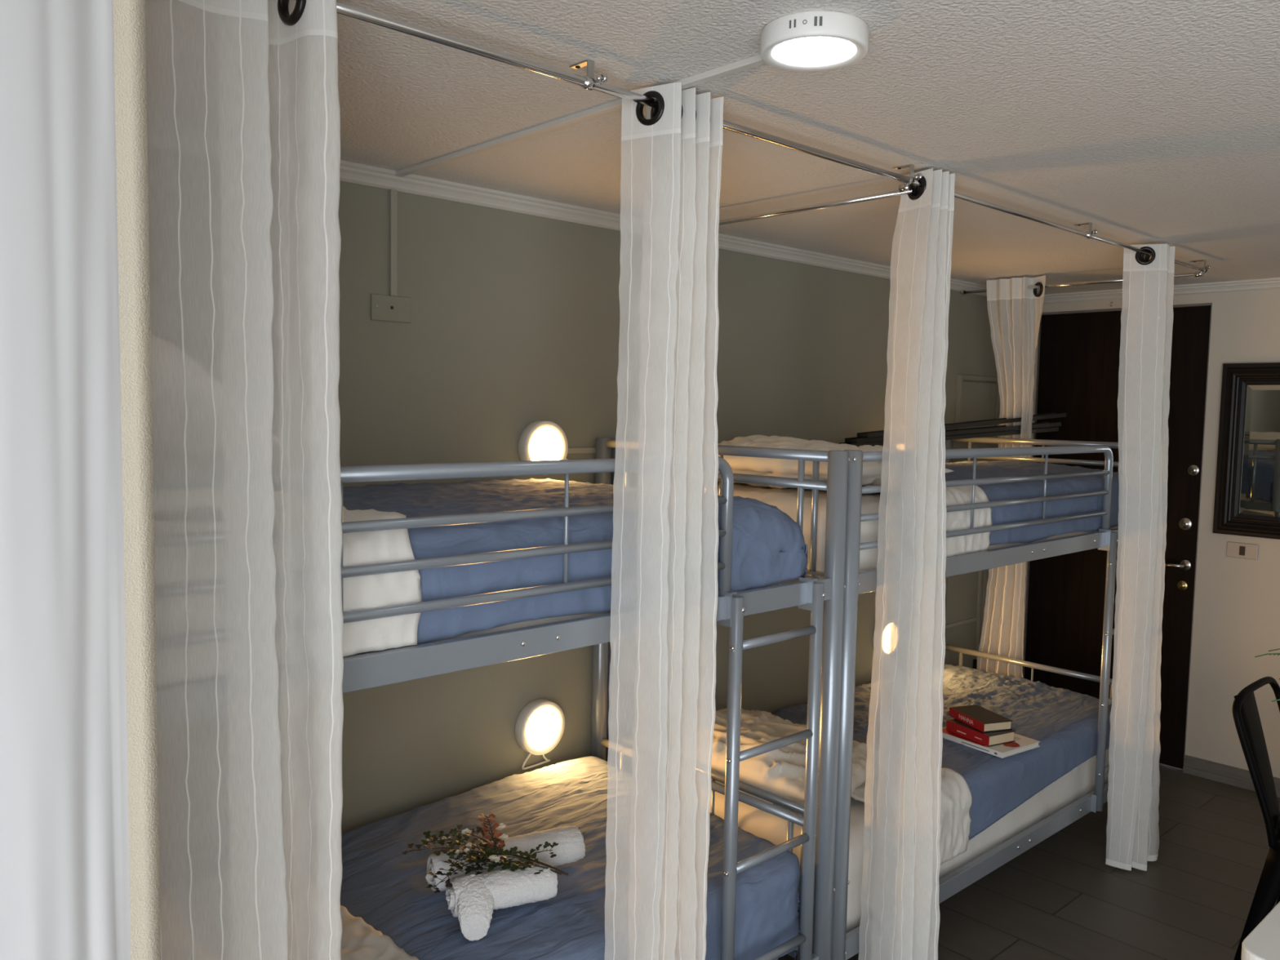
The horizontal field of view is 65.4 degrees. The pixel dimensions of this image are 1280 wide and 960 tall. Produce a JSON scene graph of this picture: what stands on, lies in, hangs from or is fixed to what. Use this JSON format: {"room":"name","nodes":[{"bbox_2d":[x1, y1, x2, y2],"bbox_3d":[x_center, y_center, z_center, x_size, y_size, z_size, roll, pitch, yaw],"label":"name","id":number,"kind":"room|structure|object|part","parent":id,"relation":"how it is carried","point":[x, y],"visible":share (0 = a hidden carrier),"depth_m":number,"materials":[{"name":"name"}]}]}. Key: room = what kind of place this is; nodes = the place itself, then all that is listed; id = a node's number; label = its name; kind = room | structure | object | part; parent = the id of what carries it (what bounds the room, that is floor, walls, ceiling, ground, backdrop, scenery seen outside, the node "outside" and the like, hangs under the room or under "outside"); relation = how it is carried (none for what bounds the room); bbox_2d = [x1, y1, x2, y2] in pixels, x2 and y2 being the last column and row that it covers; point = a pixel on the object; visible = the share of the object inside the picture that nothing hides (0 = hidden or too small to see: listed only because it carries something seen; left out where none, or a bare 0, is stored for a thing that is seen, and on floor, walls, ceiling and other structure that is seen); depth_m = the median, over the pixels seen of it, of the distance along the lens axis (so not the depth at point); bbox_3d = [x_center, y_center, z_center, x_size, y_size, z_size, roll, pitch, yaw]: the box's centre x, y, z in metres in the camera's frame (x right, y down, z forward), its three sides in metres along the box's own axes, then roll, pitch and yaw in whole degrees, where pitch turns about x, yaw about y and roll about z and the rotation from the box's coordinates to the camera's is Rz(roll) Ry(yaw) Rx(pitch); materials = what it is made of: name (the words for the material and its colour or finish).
{"room":"dormitory","nodes":[
{"label":"dormitory","id":0,"kind":"room"},
{"bbox_2d":[337,181,999,833],"bbox_3d":[-0.011,0.268,3.413,5.564,2.232,0.150,-3,6,-43],"label":"wall","id":1,"kind":"structure","parent":0,"point":[514,325],"depth_m":2.98,"materials":[{"name":"beige paint"}]},
{"bbox_2d":[370,293,411,323],"bbox_3d":[-0.659,-0.454,2.639,0.117,0.068,0.011,-3,6,-43],"label":"blank wall plate","id":2,"kind":"object","parent":1,"relation":"attached to","point":[383,307],"visible":1,"depth_m":2.63,"materials":[{"name":"beige paint"}]},
{"bbox_2d":[388,189,397,296],"bbox_3d":[-0.651,-0.625,2.628,0.019,0.276,0.014,-3,6,-43],"label":"cable trunking","id":3,"kind":"object","parent":1,"relation":"attached to","point":[393,193],"visible":1,"depth_m":2.62,"materials":[{"name":"beige plastic"}]},
{"bbox_2d":[515,698,564,755],"bbox_3d":[-0.306,0.757,3.054,0.166,0.166,0.040,-3,6,-43],"label":"wall lamp","id":4,"kind":"object","parent":1,"relation":"attached to","point":[540,728],"visible":1,"depth_m":3.04,"materials":[{"name":"white plastic"}]},
{"bbox_2d":[521,753,550,769],"bbox_3d":[-0.320,0.856,3.062,0.108,0.050,0.010,-3,6,-43],"label":"cable","id":5,"kind":"object","parent":4,"relation":"hanging from","point":[529,754],"visible":0.98,"depth_m":3.04,"materials":[{"name":"white plastic"}]},
{"bbox_2d":[525,706,559,749],"bbox_3d":[-0.296,0.758,3.043,0.129,0.129,0.002,-3,6,-43],"label":"diffuser","id":6,"kind":"object","parent":4,"relation":"attached to","point":[542,724],"depth_m":3.04,"materials":[{"name":"white plastic"}]},
{"bbox_2d":[518,420,568,475],"bbox_3d":[-0.291,-0.097,2.991,0.162,0.162,0.040,-3,6,-43],"label":"wall lamp","id":7,"kind":"object","parent":1,"relation":"attached to","point":[536,442],"visible":0.68,"depth_m":2.97,"materials":[{"name":"white plastic"}]},
{"bbox_2d":[528,426,562,460],"bbox_3d":[-0.280,-0.096,2.980,0.125,0.125,0.002,-3,6,-43],"label":"diffuser","id":8,"kind":"object","parent":7,"relation":"attached to","point":[545,443],"depth_m":2.98,"materials":[{"name":"white plastic"}]},
{"bbox_2d":[339,160,986,296],"bbox_3d":[0.073,-0.817,3.265,5.264,0.043,0.036,-3,6,-43],"label":"trim","id":9,"kind":"structure","parent":1,"relation":"attached to","point":[349,172],"depth_m":2.95,"materials":[{"name":"white"}]},
{"bbox_2d":[567,443,883,453],"bbox_3d":[0.393,-0.119,3.642,1.725,0.018,0.010,-3,6,-43],"label":"cable trunking","id":10,"kind":"object","parent":1,"relation":"attached to","point":[584,450],"visible":0.06,"depth_m":3.11,"materials":[{"name":"beige plastic"}]},
{"bbox_2d":[945,617,977,628],"bbox_3d":[1.393,0.691,4.640,0.720,0.018,0.010,-3,6,-43],"label":"cable trunking","id":11,"kind":"object","parent":1,"relation":"attached to","point":[975,619],"visible":0.44,"depth_m":4.76,"materials":[{"name":"beige plastic"}]},
{"bbox_2d":[973,658,977,669],"bbox_3d":[1.664,0.914,4.897,0.060,0.070,0.030,-3,6,-43],"label":"wall socket","id":12,"kind":"object","parent":1,"relation":"attached to","point":[975,661],"visible":0.16,"depth_m":4.88,"materials":[{"name":"black plastic"}]},
{"bbox_2d":[955,374,999,437],"bbox_3d":[1.608,-0.344,4.737,0.380,0.300,0.022,-3,6,-43],"label":"box","id":13,"kind":"object","parent":1,"relation":"attached to","point":[975,401],"visible":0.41,"depth_m":4.72,"materials":[{"name":"beige paint"}]},
{"bbox_3d":[1.605,-0.342,4.740,0.324,0.244,0.013,-3,6,-43],"label":"door","id":14,"kind":"part","parent":13,"relation":"part of","materials":[{"name":"beige paint"}]},
{"bbox_2d":[974,570,982,659],"bbox_3d":[1.661,0.595,4.878,0.022,0.630,0.012,-3,6,-43],"label":"cable trunking","id":15,"kind":"object","parent":1,"relation":"attached to","point":[980,572],"visible":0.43,"depth_m":4.87,"materials":[{"name":"beige plastic"}]},
{"bbox_2d":[979,569,986,643],"bbox_3d":[1.690,0.783,4.922,0.022,1.010,0.012,-3,6,-43],"label":"cable trunking","id":16,"kind":"object","parent":1,"relation":"attached to","point":[984,571],"visible":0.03,"depth_m":4.90,"materials":[{"name":"beige plastic"}]},
{"bbox_2d":[336,0,1279,294],"bbox_3d":[1.795,-0.730,1.399,5.564,0.120,5.415,-3,6,-43],"label":"ceiling","id":17,"kind":"structure","parent":0,"point":[1142,122],"depth_m":2.01,"materials":[{"name":"white paint"}]},
{"bbox_2d":[395,53,766,177],"bbox_3d":[-0.189,-0.754,2.121,0.020,0.012,1.341,-3,6,-43],"label":"cable trunking","id":18,"kind":"object","parent":17,"relation":"attached to","point":[753,61],"visible":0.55,"depth_m":2.07,"materials":[{"name":"white plastic"}]},
{"bbox_2d":[569,58,607,90],"bbox_3d":[-0.091,-0.708,1.754,0.038,0.048,0.062,-3,6,-43],"label":"rod bracket","id":19,"kind":"object","parent":17,"relation":"attached to","point":[590,83],"visible":0.99,"depth_m":1.74,"materials":[{"name":"silver metal"}]},
{"bbox_3d":[-0.102,-0.730,1.750,0.016,0.003,0.050,-3,6,-43],"label":"ceiling plate","id":20,"kind":"part","parent":19,"relation":"part of","materials":[{"name":"silver metal"}]},
{"bbox_3d":[-0.086,-0.715,1.733,0.014,0.030,0.003,-3,6,-43],"label":"arm","id":21,"kind":"part","parent":19,"relation":"part of","materials":[{"name":"silver metal"}]},
{"bbox_2d":[294,0,1208,273],"bbox_3d":[0.626,-0.728,2.400,4.204,0.019,0.019,-3,6,-43],"label":"curtain rod","id":22,"kind":"object","parent":19,"relation":"attached to","point":[345,9],"visible":0.91,"depth_m":1.78,"materials":[{"name":"silver metal"}]},
{"bbox_2d":[145,0,343,959],"bbox_3d":[-0.574,0.402,1.409,0.284,2.208,0.122,-2,5,-37],"label":"curtain","id":23,"kind":"object","parent":22,"relation":"hanging from","point":[243,110],"visible":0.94,"depth_m":1.35,"materials":[{"name":"white fabric"}]},
{"bbox_2d":[604,82,724,959],"bbox_3d":[0.051,0.373,1.967,0.193,2.208,0.133,-3,6,-43],"label":"curtain","id":24,"kind":"object","parent":22,"relation":"hanging from","point":[664,590],"visible":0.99,"depth_m":1.91,"materials":[{"name":"white fabric"}]},
{"bbox_2d":[857,168,955,959],"bbox_3d":[0.694,0.342,2.559,0.223,2.208,0.146,-3,6,-43],"label":"curtain","id":25,"kind":"object","parent":22,"relation":"hanging from","point":[900,917],"visible":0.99,"depth_m":2.51,"materials":[{"name":"white fabric"}]},
{"bbox_2d":[1105,244,1175,871],"bbox_3d":[1.806,0.292,3.533,0.308,2.208,0.137,0,4,-10],"label":"curtain","id":26,"kind":"object","parent":22,"relation":"hanging from","point":[1132,829],"visible":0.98,"depth_m":3.49,"materials":[{"name":"white fabric"}]},
{"bbox_2d":[760,9,869,71],"bbox_3d":[0.276,-0.693,1.579,0.169,0.037,0.169,-3,6,-43],"label":"ceiling light","id":27,"kind":"object","parent":17,"relation":"in","point":[807,41],"visible":1,"depth_m":1.54,"materials":[{"name":"white plastic"}]},
{"bbox_2d":[772,36,856,65],"bbox_3d":[0.276,-0.680,1.580,0.131,0.002,0.131,-1,5,-31],"label":"diffuser","id":28,"kind":"object","parent":27,"relation":"attached to","point":[794,51],"depth_m":1.58,"materials":[{"name":"white plastic"}]},
{"bbox_2d":[893,164,922,192],"bbox_3d":[0.655,-0.736,2.442,0.038,0.062,0.062,-3,6,-43],"label":"rod bracket","id":29,"kind":"object","parent":17,"relation":"attached to","point":[906,187],"visible":0.99,"depth_m":2.43,"materials":[{"name":"silver metal"}]},
{"bbox_2d":[719,187,915,225],"bbox_3d":[0.342,-0.749,2.826,0.019,0.019,0.987,-3,6,-43],"label":"curtain rod","id":30,"kind":"object","parent":29,"relation":"attached to","point":[893,193],"visible":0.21,"depth_m":2.67,"materials":[{"name":"silver metal"}]},
{"bbox_3d":[0.644,-0.766,2.437,0.016,0.003,0.050,-3,6,-43],"label":"ceiling plate","id":31,"kind":"part","parent":29,"relation":"part of","materials":[{"name":"silver metal"}]},
{"bbox_3d":[0.660,-0.751,2.420,0.014,0.030,0.003,-3,6,-43],"label":"arm","id":32,"kind":"part","parent":29,"relation":"part of","materials":[{"name":"silver metal"}]},
{"bbox_2d":[976,275,1045,677],"bbox_3d":[1.628,0.224,4.417,0.083,2.208,0.267,-3,6,-43],"label":"curtain","id":33,"kind":"object","parent":17,"relation":"hanging from","point":[1015,311],"visible":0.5,"depth_m":4.38,"materials":[{"name":"white fabric"}]},
{"bbox_2d":[1073,222,1097,238],"bbox_3d":[1.398,-0.780,3.125,0.038,0.048,0.062,-3,6,-43],"label":"rod bracket","id":34,"kind":"object","parent":17,"relation":"attached to","point":[1090,232],"visible":0.97,"depth_m":3.11,"materials":[{"name":"silver metal"}]},
{"bbox_3d":[1.387,-0.802,3.120,0.016,0.003,0.050,-3,6,-43],"label":"ceiling plate","id":35,"kind":"part","parent":34,"relation":"part of","materials":[{"name":"silver metal"}]},
{"bbox_3d":[1.403,-0.787,3.103,0.014,0.030,0.003,-3,6,-43],"label":"arm","id":36,"kind":"part","parent":34,"relation":"part of","materials":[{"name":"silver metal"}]},
{"bbox_2d":[1190,259,1210,276],"bbox_3d":[2.142,-0.808,3.810,0.038,0.062,0.062,-3,6,-43],"label":"rod bracket","id":37,"kind":"object","parent":17,"relation":"attached to","point":[1201,273],"visible":0.98,"depth_m":3.80,"materials":[{"name":"silver metal"}]},
{"bbox_2d":[960,272,1195,294],"bbox_3d":[1.798,-0.819,4.169,0.019,0.019,0.992,-3,6,-43],"label":"curtain rod","id":38,"kind":"object","parent":37,"relation":"attached to","point":[1192,274],"visible":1,"depth_m":4.14,"materials":[{"name":"silver metal"}]},
{"bbox_3d":[-0.586,-0.651,0.655,0.510,0.020,0.080,-3,6,-43],"label":"track","id":39,"kind":"object","parent":17,"relation":"attached to","visible":0},
{"bbox_2d":[0,0,160,959],"bbox_3d":[-0.611,0.456,0.745,0.479,2.182,0.094,-3,6,-43],"label":"drape","id":40,"kind":"object","parent":39,"relation":"hanging from","point":[80,874],"visible":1,"depth_m":0.81,"materials":[{"name":"beige fabric"}]},
{"bbox_2d":[777,763,1279,959],"bbox_3d":[1.750,1.615,1.570,5.564,0.120,5.415,-3,6,-43],"label":"floor","id":41,"kind":"structure","parent":0,"point":[1059,899],"depth_m":3.41,"materials":[{"name":"grey tile"}]},
{"bbox_2d":[340,437,850,959],"bbox_3d":[-0.558,0.696,2.189,2.047,1.532,0.949,-3,6,-43],"label":"bunk bed","id":42,"kind":"object","parent":41,"relation":"on","point":[382,668],"visible":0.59,"depth_m":1.96,"materials":[{"name":"grey paint"}]},
{"bbox_3d":[-0.380,0.142,1.691,1.584,0.340,0.027,-3,6,-43],"label":"guard rail","id":43,"kind":"part","parent":42,"relation":"part of","materials":[{"name":"grey metal"}]},
{"bbox_2d":[342,583,778,657],"bbox_3d":[-0.577,0.191,2.137,1.872,0.250,0.841,-3,6,-43],"label":"mattress","id":44,"kind":"object","parent":42,"relation":"on","point":[530,623],"visible":0.02,"depth_m":1.91,"materials":[{"name":"white fabric"}]},
{"bbox_2d":[342,478,808,654],"bbox_3d":[-0.349,0.155,2.340,1.403,0.252,0.879,-3,6,-43],"label":"duvet","id":45,"kind":"object","parent":44,"relation":"on","point":[769,548],"visible":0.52,"depth_m":1.99,"materials":[{"name":"blue fabric"}]},
{"bbox_2d":[342,506,422,656],"bbox_3d":[-0.887,0.148,1.838,0.584,0.234,0.901,-3,6,-43],"label":"sheet","id":46,"kind":"object","parent":45,"relation":"on","point":[380,590],"visible":0.08,"depth_m":1.66,"materials":[{"name":"white fabric"}]},
{"bbox_3d":[-0.255,0.304,1.838,1.948,0.054,0.046,-3,6,-43],"label":"rail","id":47,"kind":"part","parent":42,"relation":"part of","materials":[{"name":"grey metal"}]},
{"bbox_3d":[-0.129,0.633,3.194,0.051,1.528,0.051,-3,6,-43],"label":"post","id":48,"kind":"part","parent":42,"relation":"part of","materials":[{"name":"grey metal"}]},
{"bbox_3d":[0.168,1.046,2.893,0.025,0.382,0.858,-3,6,-43],"label":"frame","id":49,"kind":"part","parent":42,"relation":"part of","materials":[{"name":"grey paint"}]},
{"bbox_3d":[0.186,0.081,2.822,0.025,0.358,0.858,-3,6,-43],"label":"frame","id":50,"kind":"part","parent":42,"relation":"part of","materials":[{"name":"grey paint"}]},
{"bbox_2d":[716,577,826,959],"bbox_3d":[0.304,0.762,2.356,0.327,1.040,0.062,-3,6,-43],"label":"ladder","id":51,"kind":"object","parent":42,"relation":"attached to","point":[735,609],"visible":1,"depth_m":2.33,"materials":[{"name":"grey metal"}]},
{"bbox_3d":[-0.273,1.280,1.910,1.948,0.057,0.046,-3,6,-43],"label":"rail","id":52,"kind":"part","parent":42,"relation":"part of","materials":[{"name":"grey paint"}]},
{"bbox_3d":[0.479,0.692,2.536,0.051,1.528,0.051,-3,6,-43],"label":"post","id":53,"kind":"part","parent":42,"relation":"part of","materials":[{"name":"grey metal"}]},
{"bbox_3d":[-0.577,1.139,2.221,1.917,0.333,0.840,-3,6,-43],"label":"mattress","id":54,"kind":"object","parent":42,"relation":"on","visible":0},
{"bbox_2d":[340,905,418,959],"bbox_3d":[-0.823,1.077,1.983,0.605,0.257,0.900,-3,6,-43],"label":"sheet","id":55,"kind":"object","parent":54,"relation":"on","point":[360,940],"visible":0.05,"depth_m":2.06,"materials":[{"name":"white fabric"}]},
{"bbox_2d":[340,755,800,959],"bbox_3d":[-0.253,1.062,2.513,1.093,0.335,0.876,-3,6,-43],"label":"duvet","id":56,"kind":"object","parent":54,"relation":"on","point":[383,886],"visible":0.56,"depth_m":2.42,"materials":[{"name":"blue fabric"}]},
{"bbox_2d":[445,861,557,941],"bbox_3d":[-0.308,0.904,2.187,0.253,0.095,0.147,-3,6,-43],"label":"rolled towel","id":57,"kind":"object","parent":56,"relation":"on","point":[473,899],"visible":1,"depth_m":2.15,"materials":[{"name":"white fabric"}]},
{"bbox_2d":[425,825,585,891],"bbox_3d":[-0.311,0.882,2.331,0.388,0.087,0.100,-1,5,-29],"label":"rolled towel","id":58,"kind":"object","parent":56,"relation":"on","point":[571,847],"visible":0.49,"depth_m":2.33,"materials":[{"name":"white fabric"}]},
{"bbox_2d":[401,813,568,893],"bbox_3d":[-0.355,0.828,2.243,0.346,0.088,0.225,0,4,-17],"label":"flower sprig","id":59,"kind":"object","parent":58,"relation":"on","point":[490,853],"visible":1,"depth_m":2.23,"materials":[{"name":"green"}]},
{"bbox_3d":[-0.401,0.813,2.303,0.026,0.011,0.027,-3,6,-43],"label":"flower","id":60,"kind":"part","parent":59,"relation":"part of","materials":[{"name":"beige plant"}]},
{"bbox_3d":[-0.321,0.831,2.188,0.027,0.012,0.028,1,4,-1],"label":"flower","id":61,"kind":"part","parent":59,"relation":"part of","materials":[{"name":"beige plant"}]},
{"bbox_3d":[-0.322,0.805,2.313,0.029,0.013,0.029,-3,6,-43],"label":"flower","id":62,"kind":"part","parent":59,"relation":"part of","materials":[{"name":"beige plant"}]},
{"bbox_3d":[-0.318,0.827,2.306,0.026,0.011,0.026,0,4,-19],"label":"flower","id":63,"kind":"part","parent":59,"relation":"part of","materials":[{"name":"beige plant"}]},
{"bbox_3d":[-0.245,0.857,2.228,0.190,0.025,0.028,2,4,17],"label":"stem","id":64,"kind":"part","parent":59,"relation":"part of","materials":[{"name":"brown"}]},
{"bbox_2d":[606,437,1118,959],"bbox_3d":[0.954,0.623,3.581,2.047,1.532,0.949,-3,6,-43],"label":"bunk bed","id":65,"kind":"object","parent":41,"relation":"on","point":[845,944],"visible":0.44,"depth_m":2.96,"materials":[{"name":"grey paint"}]},
{"bbox_3d":[-0.084,0.630,3.235,0.051,1.528,0.051,-3,6,-43],"label":"post","id":66,"kind":"part","parent":65,"relation":"part of","materials":[{"name":"grey metal"}]},
{"bbox_3d":[0.213,1.044,2.934,0.025,0.382,0.858,-3,6,-43],"label":"frame","id":67,"kind":"part","parent":65,"relation":"part of","materials":[{"name":"grey paint"}]},
{"bbox_3d":[0.231,0.079,2.864,0.025,0.358,0.858,-3,6,-43],"label":"frame","id":68,"kind":"part","parent":65,"relation":"part of","materials":[{"name":"grey paint"}]},
{"bbox_3d":[0.524,0.690,2.577,0.051,1.528,0.051,-3,6,-43],"label":"post","id":69,"kind":"part","parent":65,"relation":"part of","materials":[{"name":"grey metal"}]},
{"bbox_2d":[709,748,1108,932],"bbox_3d":[0.932,1.070,3.610,1.912,0.323,0.843,-3,6,-43],"label":"mattress","id":70,"kind":"object","parent":65,"relation":"on","point":[1079,782],"visible":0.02,"depth_m":3.12,"materials":[{"name":"white fabric"}]},
{"bbox_2d":[711,707,866,804],"bbox_3d":[0.389,0.864,3.147,0.720,0.206,0.500,5,6,41],"label":"pillow","id":71,"kind":"object","parent":70,"relation":"on","point":[780,771],"visible":0.38,"depth_m":2.95,"materials":[{"name":"white fabric"}]},
{"bbox_2d":[772,663,1111,839],"bbox_3d":[1.115,0.973,3.775,1.480,0.234,0.880,-3,6,-43],"label":"blanket","id":72,"kind":"object","parent":70,"relation":"on","point":[1064,722],"visible":0.45,"depth_m":3.63,"materials":[{"name":"blue fabric"}]},
{"bbox_2d":[851,767,972,865],"bbox_3d":[0.579,1.008,3.270,0.412,0.240,0.898,-3,6,-43],"label":"sheet","id":73,"kind":"object","parent":72,"relation":"on","point":[956,794],"visible":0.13,"depth_m":3.03,"materials":[{"name":"white fabric"}]},
{"bbox_2d":[942,727,1039,758],"bbox_3d":[1.198,0.892,3.441,0.213,0.018,0.270,-2,5,-35],"label":"book","id":74,"kind":"object","parent":72,"relation":"on","point":[1022,744],"visible":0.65,"depth_m":3.36,"materials":[{"name":"white paper"}]},
{"bbox_2d":[946,718,1015,746],"bbox_3d":[1.174,0.864,3.436,0.128,0.036,0.190,-1,5,-28],"label":"book","id":75,"kind":"object","parent":74,"relation":"on","point":[989,739],"visible":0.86,"depth_m":3.38,"materials":[{"name":"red paper"}]},
{"bbox_2d":[949,704,1013,732],"bbox_3d":[1.183,0.828,3.464,0.118,0.030,0.190,0,4,-19],"label":"book","id":76,"kind":"object","parent":75,"relation":"on","point":[977,717],"visible":1,"depth_m":3.43,"materials":[{"name":"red paper"}]},
{"bbox_2d":[716,480,1118,572],"bbox_3d":[0.952,0.117,3.542,1.907,0.249,0.841,-3,6,-43],"label":"mattress","id":77,"kind":"object","parent":65,"relation":"on","point":[784,499],"visible":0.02,"depth_m":2.72,"materials":[{"name":"white fabric"}]},
{"bbox_2d":[717,435,953,488],"bbox_3d":[0.495,-0.053,3.094,0.540,0.163,0.760,-1,4,-44],"label":"pillow","id":78,"kind":"object","parent":77,"relation":"on","point":[872,471],"visible":0.44,"depth_m":2.91,"materials":[{"name":"white fabric"}]},
{"bbox_2d":[862,484,991,556],"bbox_3d":[0.595,0.091,3.204,0.500,0.213,0.900,-3,6,-43],"label":"sheet","id":79,"kind":"object","parent":77,"relation":"on","point":[955,495],"visible":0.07,"depth_m":2.96,"materials":[{"name":"white fabric"}]},
{"bbox_2d":[945,460,1119,545],"bbox_3d":[1.139,0.072,3.710,1.451,0.259,0.879,-3,6,-43],"label":"blanket","id":80,"kind":"object","parent":77,"relation":"on","point":[962,470],"visible":0.41,"depth_m":3.41,"materials":[{"name":"blue fabric"}]},
{"bbox_3d":[1.384,0.560,4.586,0.051,1.528,0.051,-3,6,-43],"label":"post","id":81,"kind":"part","parent":65,"relation":"part of","materials":[{"name":"grey metal"}]},
{"bbox_2d":[839,413,1066,446],"bbox_3d":[1.368,-0.216,4.218,1.292,0.154,0.100,-1,5,-30],"label":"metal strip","id":82,"kind":"object","parent":65,"relation":"on","point":[1055,428],"depth_m":4.23,"materials":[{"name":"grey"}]},
{"bbox_3d":[1.347,-0.204,4.199,1.193,0.093,0.072,-1,5,-29],"label":"metal strip","id":83,"kind":"part","parent":82,"relation":"part of","materials":[{"name":"grey metal"}]},
{"bbox_3d":[1.397,-0.237,4.232,1.225,0.114,0.062,-1,5,-31],"label":"metal strip","id":84,"kind":"part","parent":82,"relation":"part of","materials":[{"name":"grey metal"}]},
{"bbox_3d":[1.240,1.207,3.301,1.948,0.057,0.046,-3,6,-43],"label":"rail","id":85,"kind":"part","parent":65,"relation":"part of","materials":[{"name":"grey metal"}]},
{"bbox_3d":[1.258,0.231,3.230,1.948,0.054,0.046,-3,6,-43],"label":"rail","id":86,"kind":"part","parent":65,"relation":"part of","materials":[{"name":"grey metal"}]},
{"bbox_3d":[1.112,0.070,3.064,1.584,0.340,0.027,-3,6,-43],"label":"guard rail","id":87,"kind":"part","parent":65,"relation":"part of","materials":[{"name":"grey metal"}]},
{"bbox_3d":[1.681,0.973,4.285,0.025,0.382,0.858,-3,6,-43],"label":"frame","id":88,"kind":"part","parent":65,"relation":"part of","materials":[{"name":"grey paint"}]},
{"bbox_3d":[1.699,0.008,4.214,0.025,0.358,0.858,-3,6,-43],"label":"frame","id":89,"kind":"part","parent":65,"relation":"part of","materials":[{"name":"grey paint"}]},
{"bbox_2d":[1090,528,1118,812],"bbox_3d":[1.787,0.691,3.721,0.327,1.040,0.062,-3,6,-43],"label":"bed post","id":90,"kind":"object","parent":65,"relation":"attached to","point":[1111,538],"visible":0.42,"depth_m":3.60,"materials":[{"name":"grey metal"}]},
{"bbox_2d":[1231,676,1279,959],"bbox_3d":[2.000,1.041,2.787,0.420,0.859,0.556,-3,6,-43],"label":"metal chair","id":91,"kind":"object","parent":41,"relation":"on","point":[1245,711],"visible":0.98,"depth_m":2.82,"materials":[{"name":"black metal"}]},
{"bbox_3d":[1.861,0.808,2.926,0.405,0.420,0.131,-3,6,-43],"label":"frame","id":92,"kind":"part","parent":91,"relation":"part of","materials":[{"name":"black paint"}]},
{"bbox_3d":[1.770,1.241,2.821,0.114,0.446,0.149,-3,6,-43],"label":"leg","id":93,"kind":"part","parent":91,"relation":"part of","materials":[{"name":"black paint"}]},
{"bbox_3d":[2.009,1.229,3.053,0.104,0.446,0.136,1,4,2],"label":"leg","id":94,"kind":"part","parent":91,"relation":"part of","materials":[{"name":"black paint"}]},
{"bbox_3d":[2.014,1.030,2.771,0.370,0.022,0.355,-3,6,-43],"label":"seat","id":95,"kind":"part","parent":91,"relation":"part of","materials":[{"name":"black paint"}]},
{"bbox_2d":[1240,902,1279,959],"bbox_3d":[1.793,1.173,1.730,1.205,0.740,1.050,-3,6,-43],"label":"table","id":96,"kind":"object","parent":41,"relation":"on","point":[1263,943],"visible":1,"depth_m":1.71,"materials":[{"name":"white"}]},
{"bbox_2d":[1254,648,1279,702],"bbox_3d":[1.700,0.588,2.211,0.549,0.354,0.569,1,4,-4],"label":"potted fern","id":97,"kind":"object","parent":96,"relation":"on","point":[1273,654],"visible":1,"depth_m":2.36,"materials":[{"name":"green plant"}]},
{"bbox_2d":[1022,288,1279,777],"bbox_3d":[3.763,0.347,3.316,0.150,2.232,5.115,-3,6,-43],"label":"wall","id":98,"kind":"structure","parent":0,"point":[1237,608],"depth_m":4.45,"materials":[{"name":"beige paint"}]},
{"bbox_2d":[1022,302,1212,768],"bbox_3d":[2.272,0.251,4.825,0.113,2.146,0.793,-3,6,-43],"label":"door","id":99,"kind":"structure","parent":98,"relation":"in","point":[1078,351],"depth_m":4.85,"materials":[{"name":"brown wood"}]},
{"bbox_3d":[2.451,0.392,4.597,0.057,0.022,0.117,-3,6,-43],"label":"lever","id":100,"kind":"part","parent":99,"relation":"part of","materials":[{"name":"silver metal"}]},
{"bbox_3d":[2.504,0.203,4.576,0.010,0.060,0.060,-3,6,-43],"label":"knob","id":101,"kind":"part","parent":99,"relation":"part of","materials":[{"name":"silver metal"}]},
{"bbox_3d":[2.508,0.392,4.582,0.010,0.052,0.052,-3,6,-43],"label":"handle","id":102,"kind":"part","parent":99,"relation":"part of","materials":[{"name":"silver metal"}]},
{"bbox_2d":[1043,277,1279,303],"bbox_3d":[3.728,-0.740,3.160,0.036,0.043,5.078,-3,6,-43],"label":"trim","id":103,"kind":"structure","parent":98,"relation":"attached to","point":[1264,283],"depth_m":4.49,"materials":[{"name":"white"}]},
{"bbox_2d":[1182,755,1279,797],"bbox_3d":[3.962,1.451,3.031,0.022,0.078,4.281,-3,6,-43],"label":"baseboard","id":104,"kind":"structure","parent":98,"relation":"attached to","point":[1232,775],"depth_m":4.48,"materials":[{"name":"wood"}]},
{"bbox_2d":[1226,541,1257,559],"bbox_3d":[2.657,0.312,4.397,0.012,0.068,0.122,-3,6,-43],"label":"switch plate","id":105,"kind":"object","parent":98,"relation":"attached to","point":[1234,549],"visible":1,"depth_m":4.39,"materials":[{"name":"beige plastic"}]},
{"bbox_2d":[1213,362,1279,539],"bbox_3d":[2.882,-0.109,4.111,0.038,0.754,0.895,-3,6,-43],"label":"mirror","id":106,"kind":"object","parent":98,"relation":"attached to","point":[1247,493],"visible":1,"depth_m":4.35,"materials":[{"name":"black paint"}]},
{"bbox_3d":[2.890,-0.110,4.119,0.002,0.566,0.707,-3,6,-43],"label":"glass","id":107,"kind":"part","parent":106,"relation":"part of","materials":[{"name":"white mirror"}]}
]}

